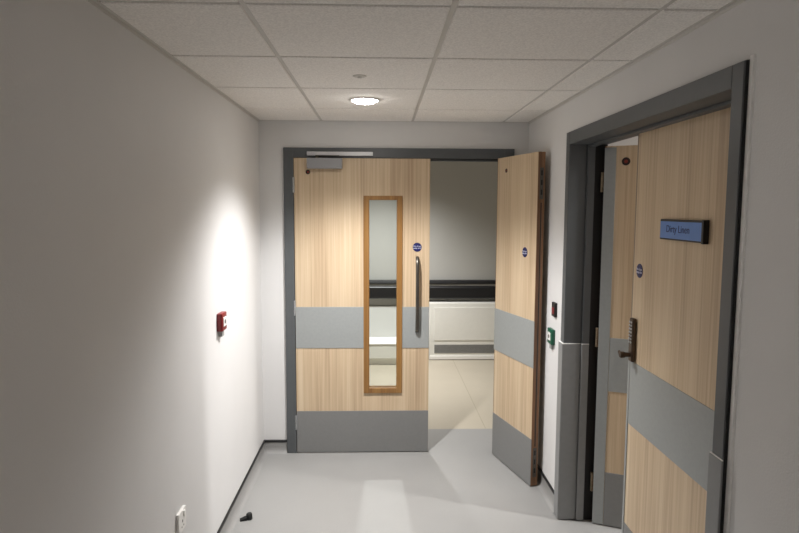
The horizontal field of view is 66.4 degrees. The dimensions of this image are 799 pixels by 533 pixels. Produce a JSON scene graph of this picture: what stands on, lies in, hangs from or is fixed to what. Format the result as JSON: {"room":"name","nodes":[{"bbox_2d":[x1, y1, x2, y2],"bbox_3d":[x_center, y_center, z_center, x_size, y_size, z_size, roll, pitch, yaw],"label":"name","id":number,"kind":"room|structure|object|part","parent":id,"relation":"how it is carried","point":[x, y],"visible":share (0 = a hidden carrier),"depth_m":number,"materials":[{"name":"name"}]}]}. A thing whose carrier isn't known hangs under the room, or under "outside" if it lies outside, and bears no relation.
{"room":"hospital interior","nodes":[
{"label":"hospital interior","id":0,"kind":"room"},
{"bbox_2d":[0,0,263,532],"bbox_3d":[-0.862,0.435,0.145,0.120,2.420,8.260,0,5,-2],"label":"wall","id":1,"kind":"structure","parent":0,"point":[130,188],"depth_m":1.85,"materials":[{"name":"paint"}]},
{"bbox_2d":[176,505,185,532],"bbox_3d":[-0.864,1.007,2.420,0.016,0.086,0.088,0,5,-2],"label":"wall socket","id":2,"kind":"object","parent":1,"relation":"attached to","point":[181,515],"visible":1,"depth_m":2.41,"materials":[{"name":"white plastic"}]},
{"bbox_2d":[217,311,226,336],"bbox_3d":[-0.874,0.285,3.007,0.031,0.118,0.088,0,5,-2],"label":"fire alarm call point","id":3,"kind":"object","parent":1,"relation":"attached to","point":[221,316],"visible":1,"depth_m":2.97,"materials":[{"name":"red plastic"}]},
{"bbox_3d":[-0.860,0.270,3.006,0.004,0.046,0.053,0,5,-2],"label":"press panel","id":4,"kind":"part","parent":3,"relation":"part of","materials":[{"name":"white plastic"}]},
{"bbox_2d":[217,440,267,532],"bbox_3d":[-0.787,1.605,0.158,0.034,0.089,8.060,0,5,-2],"label":"baseboard","id":5,"kind":"structure","parent":1,"relation":"attached to","point":[228,524],"depth_m":3.49,"materials":[{"name":"grey plastic"}]},
{"bbox_2d":[87,0,745,123],"bbox_3d":[0.087,-0.602,0.077,1.972,0.066,8.260,0,5,-2],"label":"ceiling","id":6,"kind":"structure","parent":0,"point":[496,61],"depth_m":2.17,"materials":[{"name":"tile"}]},
{"bbox_2d":[353,74,366,77],"bbox_3d":[-0.171,-0.817,2.631,0.060,0.010,0.060,0,5,-2],"label":"ceiling sensor","id":7,"kind":"object","parent":6,"relation":"attached to","point":[357,75],"visible":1,"depth_m":2.62,"materials":[{"name":"plastic"}]},
{"bbox_2d":[349,97,379,104],"bbox_3d":[-0.182,-0.867,3.199,0.164,0.028,0.164,0,5,-2],"label":"recessed light","id":8,"kind":"object","parent":6,"relation":"in","point":[359,100],"visible":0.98,"depth_m":3.16,"materials":[{"name":"white plastic"}]},
{"bbox_2d":[353,99,376,104],"bbox_3d":[-0.182,-0.866,3.199,0.130,0.026,0.130,0,5,-2],"label":"diffuser","id":9,"kind":"object","parent":8,"relation":"attached to","point":[359,101],"depth_m":3.16,"materials":[{"name":"white plastic"}]},
{"bbox_2d":[232,359,621,532],"bbox_3d":[0.452,1.574,1.539,7.640,0.101,10.980,0,5,-2],"label":"floor","id":10,"kind":"structure","parent":0,"point":[457,485],"depth_m":3.67,"materials":[{"name":"grey plastic"}]},
{"bbox_2d":[240,512,252,521],"bbox_3d":[-0.821,1.340,3.269,0.066,0.033,0.034,-1,6,-16],"label":"door stop","id":11,"kind":"object","parent":10,"relation":"on","point":[248,516],"visible":1,"depth_m":3.26,"materials":[{"name":"black rubber"}]},
{"bbox_2d":[369,337,395,364],"bbox_3d":[-0.479,0.921,6.656,1.470,0.235,0.351,0,5,-2],"label":"radiator cover","id":12,"kind":"object","parent":10,"relation":"on","point":[382,350],"visible":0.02,"depth_m":6.50,"materials":[{"name":"white metal"}]},
{"bbox_3d":[-0.478,0.809,6.645,1.470,0.010,0.351,0,5,-2],"label":"lid","id":13,"kind":"part","parent":12,"relation":"part of","materials":[{"name":"white plastic"}]},
{"bbox_3d":[-0.479,0.891,6.656,1.450,0.155,0.345,0,5,-2],"label":"casing","id":14,"kind":"part","parent":12,"relation":"part of","materials":[{"name":"white metal"}]},
{"bbox_2d":[429,301,494,359],"bbox_3d":[0.723,0.709,6.790,0.790,0.630,0.142,0,5,-2],"label":"radiator cover","id":15,"kind":"object","parent":10,"relation":"on","point":[457,329],"visible":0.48,"depth_m":6.73,"materials":[{"name":"white metal"}]},
{"bbox_2d":[434,345,493,352],"bbox_3d":[0.734,0.911,6.750,0.700,0.095,0.008,0,5,-2],"label":"grille","id":16,"kind":"object","parent":15,"relation":"attached to","point":[437,348],"depth_m":6.75,"materials":[{"name":"grey metal"}]},
{"bbox_3d":[0.735,0.633,6.722,0.710,0.374,0.007,0,5,-2],"label":"panel","id":17,"kind":"part","parent":15,"relation":"part of","materials":[{"name":"white metal"}]},
{"bbox_2d":[369,162,497,305],"bbox_3d":[0.293,-0.189,6.824,7.400,2.420,0.120,0,5,-2],"label":"wall","id":18,"kind":"structure","parent":0,"point":[463,195],"depth_m":6.75,"materials":[{"name":"grey paint"}]},
{"bbox_2d":[369,306,395,336],"bbox_3d":[-0.758,0.704,6.811,2.100,0.535,0.013,0,5,-2],"label":"wall panel","id":19,"kind":"object","parent":18,"relation":"attached to","point":[382,319],"visible":0.02,"depth_m":6.81,"materials":[{"name":"white paint"}]},
{"bbox_2d":[369,280,495,298],"bbox_3d":[0.294,0.255,6.771,7.200,0.210,0.070,0,5,-2],"label":"rail","id":20,"kind":"object","parent":18,"relation":"attached to","point":[378,289],"visible":0.02,"depth_m":6.75,"materials":[{"name":"black plastic"}]},
{"bbox_2d":[258,121,637,439],"bbox_3d":[0.372,0.058,4.197,7.400,2.420,0.200,0,5,-2],"label":"wall","id":21,"kind":"structure","parent":0,"point":[273,135],"depth_m":4.01,"materials":[{"name":"paint"}]},
{"bbox_2d":[264,440,286,453],"bbox_3d":[-0.844,1.228,4.153,0.155,0.089,0.034,0,5,-2],"label":"baseboard","id":22,"kind":"structure","parent":21,"relation":"attached to","point":[271,446],"depth_m":4.16,"materials":[{"name":"grey plastic"}]},
{"bbox_2d":[292,155,429,451],"bbox_3d":[-0.253,0.271,4.085,0.905,2.000,0.107,0,5,-2],"label":"door","id":23,"kind":"structure","parent":21,"relation":"in","point":[338,410],"depth_m":4.08,"materials":[{"name":"brown wood"}]},
{"bbox_3d":[-0.468,-0.711,3.958,0.157,0.022,0.024,0,5,-2],"label":"closer arm","id":24,"kind":"part","parent":23,"relation":"part of","materials":[{"name":"metal"}]},
{"bbox_3d":[-0.251,1.124,4.163,0.892,0.287,0.004,0,5,-2],"label":"kick plate","id":25,"kind":"part","parent":23,"relation":"part of","materials":[{"name":"grey metal"}]},
{"bbox_3d":[-0.248,0.410,4.096,0.892,0.280,0.004,0,5,-2],"label":"impact panel","id":26,"kind":"part","parent":23,"relation":"part of","materials":[{"name":"grey laminate"}]},
{"bbox_3d":[-0.112,0.194,4.103,0.259,1.330,0.066,0,5,-2],"label":"vision panel","id":27,"kind":"part","parent":23,"relation":"part of","materials":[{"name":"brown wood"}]},
{"bbox_3d":[0.118,0.191,4.061,0.023,0.518,0.052,0,5,-2],"label":"pull handle","id":28,"kind":"part","parent":23,"relation":"part of","materials":[{"name":"metal"}]},
{"bbox_2d":[283,147,514,452],"bbox_3d":[-0.005,0.246,4.124,1.515,2.057,0.118,0,5,-2],"label":"door frame","id":29,"kind":"structure","parent":21,"relation":"attached to","point":[289,153],"depth_m":4.01,"materials":[{"name":"wood"}]},
{"bbox_3d":[-0.388,-0.734,3.970,0.429,0.026,0.019,0,5,-2],"label":"closer rail","id":30,"kind":"part","parent":29,"relation":"part of","materials":[{"name":"silver metal"}]},
{"bbox_2d":[492,152,545,485],"bbox_3d":[0.739,0.307,3.832,0.061,1.984,0.534,-1,6,-17],"label":"door","id":31,"kind":"structure","parent":21,"relation":"in","point":[521,178],"depth_m":3.75,"materials":[{"name":"brown wood"}]},
{"bbox_3d":[0.710,1.153,3.898,0.005,0.287,0.518,-1,6,-17],"label":"kick plate","id":32,"kind":"part","parent":31,"relation":"part of","materials":[{"name":"grey metal"}]},
{"bbox_3d":[0.712,0.439,3.831,0.005,0.280,0.518,-1,6,-17],"label":"impact panel","id":33,"kind":"part","parent":31,"relation":"part of","materials":[{"name":"grey plastic"}]},
{"bbox_2d":[547,327,554,348],"bbox_3d":[0.857,0.409,3.456,0.025,0.115,0.086,0,5,-2],"label":"emergency door release","id":34,"kind":"object","parent":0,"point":[551,332],"depth_m":3.43,"materials":[{"name":"green plastic"}]},
{"bbox_2d":[529,0,798,532],"bbox_3d":[1.029,0.437,0.203,0.120,2.420,8.260,0,5,-2],"label":"wall","id":35,"kind":"structure","parent":0,"point":[765,475],"depth_m":1.58,"materials":[{"name":"paint"}]},
{"bbox_2d":[536,465,553,512],"bbox_3d":[0.950,1.607,0.210,0.034,0.089,8.060,0,5,-2],"label":"baseboard","id":36,"kind":"structure","parent":35,"relation":"attached to","point":[545,488],"depth_m":3.56,"materials":[{"name":"grey plastic"}]},
{"bbox_2d":[552,302,556,316],"bbox_3d":[0.863,0.240,3.400,0.018,0.080,0.060,0,5,-2],"label":"card reader","id":37,"kind":"object","parent":35,"relation":"attached to","point":[554,304],"visible":1,"depth_m":3.37,"materials":[{"name":"black plastic"}]},
{"bbox_2d":[590,145,637,527],"bbox_3d":[1.240,0.386,3.085,0.478,1.972,0.048,2,6,22],"label":"door","id":38,"kind":"structure","parent":35,"relation":"in","point":[619,176],"depth_m":3.12,"materials":[{"name":"brown wood"}]},
{"bbox_3d":[1.262,1.228,3.131,0.404,0.287,0.004,2,6,22],"label":"kick plate","id":39,"kind":"part","parent":38,"relation":"part of","materials":[{"name":"grey metal"}]},
{"bbox_3d":[1.265,0.513,3.064,0.404,0.280,0.004,2,6,22],"label":"impact panel","id":40,"kind":"part","parent":38,"relation":"part of","materials":[{"name":"grey plastic"}]},
{"bbox_2d":[554,54,755,532],"bbox_3d":[0.975,0.402,2.470,0.204,2.065,1.580,0,5,-2],"label":"door frame","id":41,"kind":"structure","parent":35,"relation":"attached to","point":[733,86],"depth_m":2.73,"materials":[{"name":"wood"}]},
{"bbox_2d":[618,107,730,532],"bbox_3d":[1.013,0.462,2.225,0.107,1.979,0.915,0,5,-2],"label":"door","id":42,"kind":"structure","parent":35,"relation":"in","point":[681,181],"depth_m":2.27,"materials":[{"name":"brown wood"}]},
{"bbox_3d":[0.969,0.379,2.635,0.044,0.028,0.049,0,5,-2],"label":"lever","id":43,"kind":"part","parent":42,"relation":"part of","materials":[{"name":"brown metal"}]},
{"bbox_3d":[1.018,1.317,2.296,0.004,0.264,0.893,0,5,-2],"label":"kick plate","id":44,"kind":"part","parent":42,"relation":"part of","materials":[{"name":"grey laminate"}]},
{"bbox_3d":[1.021,0.591,2.228,0.004,0.280,0.893,0,5,-2],"label":"impact panel","id":45,"kind":"part","parent":42,"relation":"part of","materials":[{"name":"grey laminate"}]},
{"bbox_3d":[1.010,-0.129,2.195,0.003,0.063,0.310,0,5,-2],"label":"name panel","id":46,"kind":"part","parent":42,"relation":"part of","materials":[{"name":"blue plastic"}]},
{"bbox_3d":[1.013,-0.129,2.190,0.020,0.081,0.332,0,5,-2],"label":"name plate","id":47,"kind":"part","parent":42,"relation":"part of","materials":[{"name":"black plastic"}]}
]}

